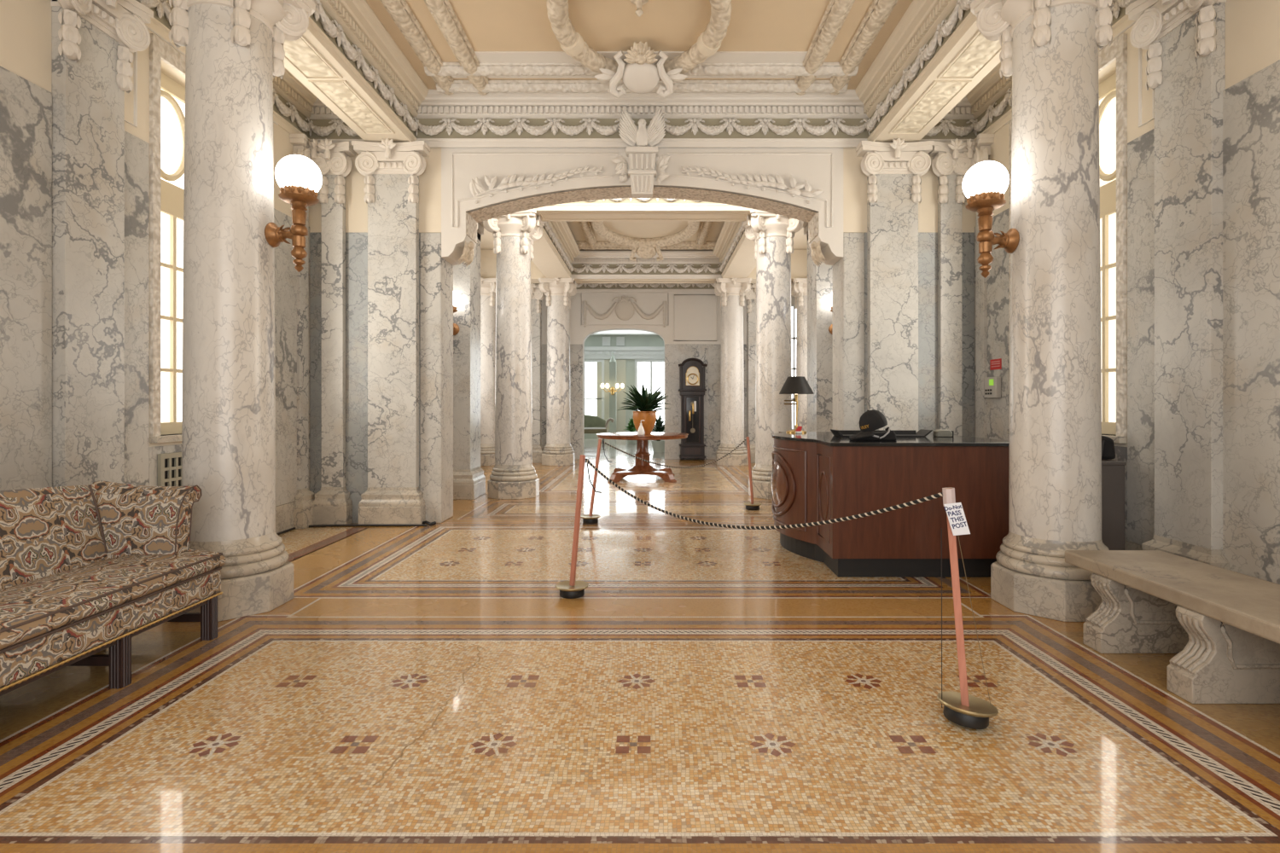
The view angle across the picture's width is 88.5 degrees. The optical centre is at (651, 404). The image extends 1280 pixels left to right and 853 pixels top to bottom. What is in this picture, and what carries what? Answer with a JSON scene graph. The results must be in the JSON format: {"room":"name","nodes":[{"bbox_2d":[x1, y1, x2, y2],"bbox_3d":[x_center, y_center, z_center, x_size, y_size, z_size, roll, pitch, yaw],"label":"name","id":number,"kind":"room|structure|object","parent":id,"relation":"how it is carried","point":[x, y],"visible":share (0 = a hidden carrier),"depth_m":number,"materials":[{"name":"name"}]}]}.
{"room":"lobby","nodes":[
{"label":"lobby","id":0,"kind":"room"},
{"bbox_2d":[0,0,309,533],"bbox_3d":[-4.015,-1.100,3.150,0.330,4.900,9.500,0,0,0],"label":"wall","id":1,"kind":"structure","parent":0,"point":[26,95],"depth_m":4.22,"materials":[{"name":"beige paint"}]},
{"bbox_2d":[50,0,153,487],"bbox_3d":[-3.763,-0.791,4.490,0.235,4.283,0.738,0,0,0],"label":"marble pilaster","id":2,"kind":"object","parent":1,"relation":"attached to","point":[93,42],"visible":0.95,"depth_m":4.42,"materials":[{"name":"stone"}]},
{"bbox_2d":[149,71,185,442],"bbox_3d":[-3.950,-1.215,5.880,0.260,3.030,1.600,0,0,0],"label":"window","id":3,"kind":"structure","parent":1,"relation":"in","point":[172,94],"depth_m":5.53,"materials":[{"name":"white glass"}]},
{"bbox_2d":[157,452,181,486],"bbox_3d":[-3.849,0.560,5.620,0.030,0.340,0.960,0,0,0],"label":"air vent","id":4,"kind":"object","parent":1,"relation":"in","point":[169,464],"visible":0.16,"depth_m":5.25,"materials":[{"name":"metal"}]},
{"bbox_2d":[135,0,316,141],"bbox_3d":[-3.766,-3.185,2.984,0.242,0.560,9.168,0,0,0],"label":"crown molding","id":5,"kind":"structure","parent":1,"relation":"attached to","point":[293,102],"depth_m":6.86,"materials":[{"name":"beige paint"}]},
{"bbox_2d":[289,133,319,529],"bbox_3d":[-3.783,-0.791,7.260,0.195,4.283,0.426,0,0,0],"label":"marble pilaster","id":6,"kind":"object","parent":1,"relation":"attached to","point":[303,509],"visible":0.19,"depth_m":7.21,"materials":[{"name":"stone"}]},
{"bbox_2d":[276,523,427,535],"bbox_3d":[-3.171,1.338,6.066,1.382,0.021,2.432,0,0,0],"label":"baseboard","id":7,"kind":"structure","parent":1,"relation":"attached to","point":[346,525],"depth_m":7.26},
{"bbox_2d":[584,335,664,438],"bbox_3d":[-0.100,-0.950,25.875,10.000,4.600,0.850,0,0,0],"label":"wall","id":8,"kind":"structure","parent":0,"point":[619,353],"depth_m":25.95,"materials":[{"name":"paint"}]},
{"bbox_2d":[584,359,604,418],"bbox_3d":[-2.625,-0.435,25.940,1.550,2.670,0.120,0,0,0],"label":"window","id":9,"kind":"structure","parent":8,"relation":"in","point":[590,398],"depth_m":25.97,"materials":[{"name":"white glass"}]},
{"bbox_2d":[600,383,623,395],"bbox_3d":[-1.490,-0.580,25.378,0.910,0.460,0.305,0,0,0],"label":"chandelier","id":10,"kind":"object","parent":8,"relation":"attached to","point":[617,386],"visible":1,"depth_m":25.28,"materials":[{"name":"gold metal"}]},
{"bbox_2d":[634,359,664,427],"bbox_3d":[0.030,-0.435,25.940,1.340,2.670,0.120,0,0,0],"label":"window","id":11,"kind":"structure","parent":8,"relation":"in","point":[650,373],"depth_m":25.97,"materials":[{"name":"white glass"}]},
{"bbox_2d":[591,330,657,335],"bbox_3d":[-0.100,-2.840,21.400,10.000,0.220,9.800,0,0,0],"label":"ceiling","id":12,"kind":"structure","parent":0,"point":[608,332],"depth_m":25.17,"materials":[{"name":"white paint"}]},
{"bbox_2d":[366,0,913,250],"bbox_3d":[-0.100,-3.403,7.300,9.200,0.295,18.400,0,0,0],"label":"ceiling","id":13,"kind":"structure","parent":0,"point":[482,47],"depth_m":6.27,"materials":[{"name":"beige paint"}]},
{"bbox_2d":[283,29,408,142],"bbox_3d":[-2.925,-3.181,2.925,0.510,0.539,9.050,0,0,0],"label":"beam","id":14,"kind":"structure","parent":13,"relation":"attached to","point":[305,58],"depth_m":6.10,"materials":[{"name":"beige paint"}]},
{"bbox_2d":[594,40,687,98],"bbox_3d":[-0.102,-3.285,6.552,0.687,0.297,0.672,0,0,-44],"label":"shield","id":15,"kind":"object","parent":13,"relation":"attached to","point":[640,75],"visible":1,"depth_m":6.50,"materials":[{"name":"white paint"}]},
{"bbox_2d":[480,210,807,283],"bbox_3d":[-0.100,-3.087,12.225,8.600,0.666,5.650,0,0,0],"label":"beam","id":16,"kind":"structure","parent":13,"relation":"attached to","point":[544,264],"depth_m":12.51,"materials":[{"name":"beige paint"}]},
{"bbox_2d":[541,221,580,278],"bbox_3d":[-1.666,-3.050,12.284,0.242,0.560,4.668,0,0,0],"label":"crown molding","id":17,"kind":"structure","parent":16,"relation":"attached to","point":[558,235],"depth_m":12.51,"materials":[{"name":"beige paint"}]},
{"bbox_2d":[534,197,751,210],"bbox_3d":[-0.100,-3.050,9.286,8.600,0.560,0.242,0,0,0],"label":"crown molding","id":18,"kind":"structure","parent":16,"relation":"attached to","point":[625,204],"depth_m":9.38,"materials":[{"name":"beige paint"}]},
{"bbox_2d":[570,250,722,279],"bbox_3d":[-0.041,-3.050,14.386,3.478,0.560,0.242,0,0,0],"label":"crown molding","id":19,"kind":"structure","parent":16,"relation":"attached to","point":[588,264],"depth_m":14.46,"materials":[{"name":"white paint"}]},
{"bbox_2d":[628,244,663,261],"bbox_3d":[-0.100,-3.187,13.746,0.729,0.320,0.415,0,0,0],"label":"shield","id":20,"kind":"object","parent":13,"relation":"attached to","point":[645,252],"visible":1,"depth_m":13.71,"materials":[{"name":"paint"}]},
{"bbox_2d":[874,22,1003,142],"bbox_3d":[2.725,-3.181,2.925,0.510,0.539,9.050,0,0,0],"label":"beam","id":21,"kind":"structure","parent":13,"relation":"attached to","point":[974,56],"depth_m":6.04,"materials":[{"name":"beige paint"}]},
{"bbox_2d":[0,438,1279,852],"bbox_3d":[-0.100,1.409,12.664,10.000,0.122,28.673,0,0,0],"label":"floor","id":22,"kind":"structure","parent":0,"point":[434,689],"depth_m":2.80,"materials":[{"name":"stone"}]},
{"bbox_2d":[0,480,225,696],"bbox_3d":[-2.871,0.882,2.820,0.798,0.935,2.088,0,0,0],"label":"patterned sofa","id":23,"kind":"object","parent":22,"relation":"on","point":[87,570],"visible":1,"depth_m":3.29,"materials":[{"name":"fabric"}]},
{"bbox_2d":[0,548,225,650],"bbox_3d":[-2.796,0.895,2.820,0.648,0.120,2.020,0,0,0],"label":"seat cushion","id":24,"kind":"object","parent":23,"relation":"on","point":[37,605],"depth_m":3.12,"materials":[{"name":"fabric"}]},
{"bbox_2d":[168,0,315,622],"bbox_3d":[-2.830,-0.794,4.420,0.790,4.287,0.790,0,0,0],"label":"marble column","id":25,"kind":"structure","parent":22,"relation":"on","point":[235,52],"depth_m":4.21,"materials":[{"name":"stone"}]},
{"bbox_2d":[264,154,322,272],"bbox_3d":[-2.430,-1.286,4.443,0.386,0.782,0.282,0,0,6],"label":"sconce","id":26,"kind":"object","parent":25,"relation":"attached to","point":[299,180],"visible":0.98,"depth_m":4.39,"materials":[{"name":"white glass"}]},
{"bbox_2d":[422,520,436,525],"bbox_3d":[-2.506,1.329,7.347,0.198,0.050,0.070,0,0,0],"label":"cable","id":27,"kind":"object","parent":22,"relation":"on","point":[426,521],"visible":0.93,"depth_m":7.34,"materials":[{"name":"black rubber"}]},
{"bbox_2d":[453,221,485,500],"bbox_3d":[-2.880,-0.722,9.588,0.863,4.143,0.725,0,0,0],"label":"pilaster","id":28,"kind":"object","parent":22,"relation":"on","point":[468,477],"visible":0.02,"depth_m":9.37,"materials":[{"name":"stone"}]},
{"bbox_2d":[453,290,459,335],"bbox_3d":[-2.820,-1.206,9.202,0.282,0.782,0.386,0,0,0],"label":"sconce","id":29,"kind":"object","parent":28,"relation":"attached to","point":[456,299],"visible":0.17,"depth_m":9.14,"materials":[{"name":"white glass"}]},
{"bbox_2d":[480,276,496,465],"bbox_3d":[-3.720,-0.724,14.750,0.790,4.147,0.790,0,0,0],"label":"marble column","id":30,"kind":"structure","parent":22,"relation":"on","point":[487,285],"depth_m":14.51,"materials":[{"name":"stone"}]},
{"bbox_2d":[482,209,544,500],"bbox_3d":[-2.020,-0.724,9.660,0.790,4.147,0.790,0,0,0],"label":"marble column","id":31,"kind":"structure","parent":22,"relation":"on","point":[514,476],"depth_m":9.43,"materials":[{"name":"stone"}]},
{"bbox_2d":[530,283,545,463],"bbox_3d":[-2.720,-0.722,15.278,0.551,4.143,0.445,0,0,0],"label":"pier","id":32,"kind":"object","parent":22,"relation":"on","point":[537,295],"visible":0.53,"depth_m":15.20,"materials":[{"name":"stone"}]},
{"bbox_2d":[538,277,577,465],"bbox_3d":[-2.080,-0.724,14.750,0.790,4.147,0.790,0,0,0],"label":"marble column","id":33,"kind":"structure","parent":22,"relation":"on","point":[558,450],"depth_m":14.52,"materials":[{"name":"stone"}]},
{"bbox_2d":[555,454,601,599],"bbox_3d":[-0.530,0.854,4.630,0.296,0.991,0.236,0,0,19],"label":"post","id":34,"kind":"object","parent":22,"relation":"on","point":[573,589],"visible":1,"depth_m":4.63,"materials":[{"name":"wood"}]},
{"bbox_2d":[585,459,942,529],"bbox_3d":[0.391,0.536,3.720,0.018,0.322,2.514,0,0,-43],"label":"rope","id":35,"kind":"object","parent":34,"relation":"hanging from","point":[939,495],"visible":1,"depth_m":3.39,"materials":[{"name":"black fabric"}]},
{"bbox_2d":[580,438,611,523],"bbox_3d":[-0.630,0.872,7.500,0.360,0.957,0.236,0,0,0],"label":"post","id":36,"kind":"object","parent":22,"relation":"on","point":[587,519],"visible":1,"depth_m":7.50,"materials":[{"name":"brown wood"}]},
{"bbox_2d":[602,438,746,468],"bbox_3d":[0.332,0.600,7.980,2.029,0.366,0.018,0,0,-28],"label":"rope","id":37,"kind":"object","parent":36,"relation":"hanging from","point":[745,439],"visible":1,"depth_m":7.95,"materials":[{"name":"black fabric"}]},
{"bbox_2d":[584,414,614,441],"bbox_3d":[-2.405,0.870,24.405,2.071,0.960,0.750,0,0,0],"label":"sofa","id":38,"kind":"object","parent":22,"relation":"on","point":[593,424],"visible":0.45,"depth_m":24.65,"materials":[{"name":"green fabric"}]},
{"bbox_2d":[623,418,636,444],"bbox_3d":[-0.638,0.910,22.478,0.536,0.880,0.669,0,0,25],"label":"floor plant","id":39,"kind":"object","parent":22,"relation":"on","point":[631,427],"visible":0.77,"depth_m":22.42,"materials":[{"name":"green plant"}]},
{"bbox_2d":[596,431,688,482],"bbox_3d":[-0.155,0.943,11.900,1.670,0.815,1.670,0,0,0],"label":"round table","id":40,"kind":"object","parent":22,"relation":"on","point":[641,467],"visible":0.97,"depth_m":11.60,"materials":[{"name":"brown wood"}]},
{"bbox_2d":[637,419,645,435],"bbox_3d":[-0.175,0.402,11.400,0.132,0.266,0.132,0,0,0],"label":"pump bottle","id":41,"kind":"object","parent":40,"relation":"on","point":[641,431],"visible":0.98,"depth_m":11.36,"materials":[{"name":"white ceramic"}]},
{"bbox_2d":[617,384,669,434],"bbox_3d":[-0.145,0.088,11.960,0.988,0.895,1.016,0,0,0],"label":"potted plant","id":42,"kind":"object","parent":40,"relation":"on","point":[646,404],"visible":0.99,"depth_m":11.80,"materials":[{"name":"green plant"}]},
{"bbox_2d":[651,414,664,452],"bbox_3d":[0.253,0.826,18.609,0.853,1.048,0.841,0,0,0],"label":"floor plant","id":43,"kind":"object","parent":22,"relation":"on","point":[658,445],"visible":0.67,"depth_m":18.48,"materials":[{"name":"green plant"}]},
{"bbox_2d":[678,357,707,460],"bbox_3d":[1.000,0.117,15.947,0.710,2.467,0.447,0,0,0],"label":"clock","id":44,"kind":"object","parent":22,"relation":"on","point":[691,390],"visible":1,"depth_m":15.77,"materials":[{"name":"brown wood"}]},
{"bbox_2d":[678,357,707,389],"bbox_3d":[1.000,-0.741,15.947,0.710,0.752,0.447,0,0,0],"label":"hood","id":45,"kind":"object","parent":44,"relation":"attached to","point":[691,370],"depth_m":15.76,"materials":[{"name":"brown wood"}]},
{"bbox_2d":[713,277,751,465],"bbox_3d":[1.820,-0.724,14.750,0.790,4.147,0.790,0,0,0],"label":"marble column","id":46,"kind":"structure","parent":22,"relation":"on","point":[731,292],"depth_m":14.51,"materials":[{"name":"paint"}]},
{"bbox_2d":[744,283,756,463],"bbox_3d":[2.400,-0.722,15.278,0.551,4.143,0.445,0,0,0],"label":"pier","id":47,"kind":"object","parent":22,"relation":"on","point":[750,296],"visible":0.52,"depth_m":15.20,"materials":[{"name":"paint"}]},
{"bbox_2d":[743,436,762,510],"bbox_3d":[1.305,0.884,8.450,0.236,0.931,0.236,0,0,0],"label":"post","id":48,"kind":"object","parent":22,"relation":"on","point":[749,506],"visible":1,"depth_m":8.44,"materials":[{"name":"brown wood"}]},
{"bbox_2d":[743,209,803,500],"bbox_3d":[1.800,-0.724,9.660,0.790,4.147,0.790,0,0,0],"label":"marble column","id":49,"kind":"structure","parent":22,"relation":"on","point":[772,235],"depth_m":9.43,"materials":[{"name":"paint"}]},
{"bbox_2d":[713,221,746,278],"bbox_3d":[1.466,-3.050,12.166,0.242,0.560,4.668,0,0,0],"label":"crown molding","id":50,"kind":"structure","parent":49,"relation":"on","point":[731,237],"depth_m":12.57,"materials":[{"name":"beige paint"}]},
{"bbox_2d":[791,278,807,431],"bbox_3d":[3.520,-0.724,14.750,0.790,4.147,0.790,0,0,0],"label":"marble column","id":51,"kind":"structure","parent":22,"relation":"on","point":[799,286],"depth_m":14.55,"materials":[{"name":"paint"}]},
{"bbox_2d":[802,221,832,431],"bbox_3d":[2.660,-0.722,9.588,0.863,4.143,0.725,0,0,0],"label":"pilaster","id":52,"kind":"object","parent":22,"relation":"on","point":[819,278],"visible":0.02,"depth_m":9.37,"materials":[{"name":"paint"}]},
{"bbox_2d":[828,292,832,335],"bbox_3d":[2.620,-1.206,9.202,0.282,0.782,0.386,0,0,0],"label":"sconce","id":53,"kind":"object","parent":52,"relation":"attached to","point":[830,299],"visible":0.1,"depth_m":9.15,"materials":[{"name":"white glass"}]},
{"bbox_2d":[770,431,1009,577],"bbox_3d":[2.034,0.823,6.074,1.772,1.054,2.052,0,0,0],"label":"reception desk","id":54,"kind":"object","parent":22,"relation":"on","point":[817,476],"visible":0.97,"depth_m":5.07,"materials":[{"name":"brown wood"}]},
{"bbox_2d":[779,376,813,433],"bbox_3d":[1.520,0.004,6.880,0.356,0.585,0.356,0,0,0],"label":"desk lamp","id":55,"kind":"object","parent":54,"relation":"on","point":[793,385],"visible":0.93,"depth_m":6.78,"materials":[{"name":"black fabric"}]},
{"bbox_2d":[794,394,797,401],"bbox_3d":[1.520,-0.074,6.880,0.032,0.100,0.030,0,0,0],"label":"socket","id":56,"kind":"object","parent":55,"relation":"attached to","point":[796,395],"depth_m":6.87,"materials":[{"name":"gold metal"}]},
{"bbox_2d":[795,426,802,433],"bbox_3d":[1.500,0.259,6.680,0.066,0.074,0.060,0,0,0],"label":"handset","id":57,"kind":"object","parent":54,"relation":"on","point":[798,430],"visible":0.98,"depth_m":6.67,"materials":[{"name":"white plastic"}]},
{"bbox_2d":[849,428,896,441],"bbox_3d":[1.830,0.245,5.419,0.346,0.103,0.182,0,0,0],"label":"gear","id":58,"kind":"object","parent":54,"relation":"on","point":[885,435],"visible":0.93,"depth_m":5.35,"materials":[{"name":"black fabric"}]},
{"bbox_2d":[850,409,890,438],"bbox_3d":[1.787,0.163,5.393,0.287,0.240,0.264,0,0,38],"label":"baseball cap","id":59,"kind":"object","parent":58,"relation":"on","point":[873,420],"visible":0.99,"depth_m":5.33,"materials":[{"name":"black fabric"}]},
{"bbox_2d":[830,429,933,436],"bbox_3d":[2.130,0.266,6.100,0.877,0.060,0.240,0,0,0],"label":"tray","id":60,"kind":"object","parent":54,"relation":"on","point":[922,433],"visible":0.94,"depth_m":6.18,"materials":[{"name":"black plastic"}]},
{"bbox_2d":[771,431,1009,446],"bbox_3d":[2.042,0.310,6.074,1.757,0.028,2.052,0,0,0],"label":"countertop","id":61,"kind":"structure","parent":54,"relation":"on","point":[828,439],"depth_m":5.36,"materials":[{"name":"black stone"}]},
{"bbox_2d":[932,429,954,436],"bbox_3d":[2.668,0.264,6.000,0.154,0.065,0.100,0,0,0],"label":"tape dispenser","id":62,"kind":"object","parent":54,"relation":"on","point":[939,433],"visible":1,"depth_m":5.95,"materials":[{"name":"beige plastic"}]},
{"bbox_2d":[936,487,998,729],"bbox_3d":[1.339,0.853,2.784,0.234,0.993,0.236,0,0,0],"label":"post","id":63,"kind":"object","parent":22,"relation":"on","point":[963,709],"visible":0.98,"depth_m":2.77,"materials":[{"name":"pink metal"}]},
{"bbox_2d":[943,502,970,535],"bbox_3d":[1.287,0.483,2.764,0.110,0.140,0.004,0,0,0],"label":"paper sign","id":64,"kind":"object","parent":63,"relation":"attached to","point":[956,515],"visible":1,"depth_m":2.76,"materials":[{"name":"white paper"}]},
{"bbox_2d":[970,0,1112,622],"bbox_3d":[2.710,-0.794,4.420,0.790,4.287,0.790,0,0,0],"label":"marble column","id":65,"kind":"structure","parent":22,"relation":"on","point":[1050,49],"depth_m":4.21,"materials":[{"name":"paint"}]},
{"bbox_2d":[962,160,1019,278],"bbox_3d":[2.310,-1.246,4.443,0.386,0.782,0.282,0,0,-6],"label":"sconce","id":66,"kind":"object","parent":65,"relation":"attached to","point":[985,184],"visible":0.98,"depth_m":4.39,"materials":[{"name":"white glass"}]},
{"bbox_2d":[1101,459,1126,550],"bbox_3d":[3.250,0.887,5.074,0.510,0.925,0.462,0,0,0],"label":"base cabinet","id":67,"kind":"object","parent":22,"relation":"on","point":[1113,472],"visible":0.17,"depth_m":4.85,"materials":[{"name":"laminate"}]},
{"bbox_2d":[1101,435,1115,459],"bbox_3d":[3.324,0.296,5.119,0.464,0.258,0.302,0,0,0],"label":"bag","id":68,"kind":"object","parent":67,"relation":"on","point":[1108,445],"visible":0.16,"depth_m":5.01,"materials":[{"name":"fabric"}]},
{"bbox_2d":[1064,550,1279,703],"bbox_3d":[2.760,1.113,2.950,0.650,0.475,2.000,0,0,0],"label":"stone bench","id":69,"kind":"object","parent":22,"relation":"on","point":[1222,625],"visible":1,"depth_m":3.11,"materials":[{"name":"beige stone"}]},
{"bbox_2d":[308,147,975,523],"bbox_3d":[-0.100,-1.100,7.641,7.560,4.900,0.538,0,0,0],"label":"wall","id":70,"kind":"structure","parent":0,"point":[825,189],"depth_m":7.45,"materials":[{"name":"white paint"}]},
{"bbox_2d":[309,138,355,524],"bbox_3d":[-3.580,-0.791,7.338,0.489,4.283,0.225,0,0,0],"label":"marble pilaster","id":71,"kind":"object","parent":70,"relation":"attached to","point":[332,505],"visible":0.88,"depth_m":7.37,"materials":[{"name":"stone"}]},
{"bbox_2d":[308,97,365,143],"bbox_3d":[-3.471,-3.185,7.336,0.818,0.560,0.242,0,0,0],"label":"crown molding","id":72,"kind":"structure","parent":70,"relation":"attached to","point":[326,124],"depth_m":7.42,"materials":[{"name":"white paint"}]},
{"bbox_2d":[307,0,428,141],"bbox_3d":[-2.556,-3.185,2.974,0.242,0.560,9.148,0,0,0],"label":"crown molding","id":73,"kind":"structure","parent":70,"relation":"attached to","point":[350,31],"depth_m":6.06,"materials":[{"name":"beige paint"}]},
{"bbox_2d":[351,138,430,524],"bbox_3d":[-2.900,-0.791,7.328,0.801,4.283,0.245,0,0,0],"label":"marble pilaster","id":74,"kind":"object","parent":70,"relation":"attached to","point":[392,171],"visible":0.98,"depth_m":7.35,"materials":[{"name":"stone"}]},
{"bbox_2d":[610,146,669,197],"bbox_3d":[-0.114,-2.605,7.359,0.658,0.510,0.171,0,0,0],"label":"bracket","id":75,"kind":"object","parent":70,"relation":"attached to","point":[642,172],"visible":1,"depth_m":7.34,"materials":[{"name":"white paint"}]},
{"bbox_2d":[618,106,665,146],"bbox_3d":[-0.100,-3.056,7.313,0.526,0.513,0.146,0,0,0],"label":"eagle sculpture","id":76,"kind":"object","parent":75,"relation":"on","point":[654,132],"visible":0.99,"depth_m":7.29,"materials":[{"name":"white paint"}]},
{"bbox_2d":[415,89,870,147],"bbox_3d":[-0.041,-3.185,7.316,5.258,0.560,0.242,0,0,0],"label":"crown molding","id":77,"kind":"structure","parent":70,"relation":"attached to","point":[458,119],"depth_m":7.38,"materials":[{"name":"white paint"}]},
{"bbox_2d":[855,138,934,431],"bbox_3d":[2.720,-0.791,7.328,0.801,4.283,0.245,0,0,0],"label":"marble pilaster","id":78,"kind":"object","parent":70,"relation":"attached to","point":[893,171],"visible":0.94,"depth_m":7.35,"materials":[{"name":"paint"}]},
{"bbox_2d":[855,0,977,141],"bbox_3d":[2.356,-3.185,2.915,0.242,0.560,9.030,0,0,0],"label":"crown molding","id":79,"kind":"structure","parent":70,"relation":"attached to","point":[928,31],"depth_m":6.03,"materials":[{"name":"beige paint"}]},
{"bbox_2d":[919,95,977,143],"bbox_3d":[3.389,-3.185,7.336,0.818,0.560,0.242,0,0,0],"label":"crown molding","id":80,"kind":"structure","parent":70,"relation":"attached to","point":[958,123],"depth_m":7.42,"materials":[{"name":"white paint"}]},
{"bbox_2d":[927,138,974,436],"bbox_3d":[3.370,-0.791,7.338,0.489,4.283,0.225,0,0,0],"label":"marble pilaster","id":81,"kind":"object","parent":70,"relation":"attached to","point":[951,163],"visible":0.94,"depth_m":7.37,"materials":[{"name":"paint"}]},
{"bbox_2d":[541,291,795,459],"bbox_3d":[-0.100,-1.100,16.305,8.600,4.900,0.390,0,0,0],"label":"wall","id":82,"kind":"structure","parent":0,"point":[689,324],"depth_m":16.19,"materials":[{"name":"white paint"}]},
{"bbox_2d":[530,283,755,292],"bbox_3d":[-0.100,-3.030,16.086,8.600,0.560,0.242,0,0,0],"label":"crown molding","id":83,"kind":"structure","parent":82,"relation":"attached to","point":[670,288],"depth_m":16.18,"materials":[{"name":"white paint"}]},
{"bbox_2d":[791,304,797,430],"bbox_3d":[3.525,-0.900,16.180,0.950,3.100,0.040,0,0,0],"label":"window","id":84,"kind":"structure","parent":82,"relation":"in","point":[794,311],"depth_m":16.17,"materials":[{"name":"white"}]},
{"bbox_2d":[974,0,1279,584],"bbox_3d":[3.815,-1.100,3.150,0.330,4.900,9.500,0,0,0],"label":"wall","id":85,"kind":"structure","parent":0,"point":[1251,95],"depth_m":4.15,"materials":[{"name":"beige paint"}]},
{"bbox_2d":[965,133,994,438],"bbox_3d":[3.583,-0.791,7.260,0.195,4.283,0.426,0,0,0],"label":"marble pilaster","id":86,"kind":"object","parent":85,"relation":"attached to","point":[982,148],"visible":0.37,"depth_m":7.21,"materials":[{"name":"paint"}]},
{"bbox_2d":[984,377,1000,397],"bbox_3d":[3.631,-0.180,6.990,0.065,0.220,0.240,0,0,0],"label":"panel","id":87,"kind":"object","parent":85,"relation":"attached to","point":[992,385],"visible":1,"depth_m":6.93,"materials":[{"name":"beige plastic"}]},
{"bbox_2d":[989,358,1001,370],"bbox_3d":[3.661,-0.425,6.980,0.006,0.110,0.220,0,0,0],"label":"notice","id":88,"kind":"object","parent":85,"relation":"attached to","point":[994,363],"visible":1,"depth_m":6.97,"materials":[{"name":"plastic"}]},
{"bbox_2d":[965,0,1136,140],"bbox_3d":[3.566,-3.185,2.925,0.242,0.560,9.050,0,0,0],"label":"crown molding","id":89,"kind":"structure","parent":85,"relation":"attached to","point":[991,100],"depth_m":6.87,"materials":[{"name":"beige paint"}]},
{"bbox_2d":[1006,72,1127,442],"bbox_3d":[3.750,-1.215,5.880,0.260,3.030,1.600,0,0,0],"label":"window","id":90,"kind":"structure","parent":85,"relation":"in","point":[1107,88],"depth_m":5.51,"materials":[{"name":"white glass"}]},
{"bbox_2d":[1125,0,1230,570],"bbox_3d":[3.563,-0.791,4.450,0.235,4.283,0.738,0,0,0],"label":"marble pilaster","id":91,"kind":"object","parent":85,"relation":"attached to","point":[1184,40],"visible":0.98,"depth_m":4.40,"materials":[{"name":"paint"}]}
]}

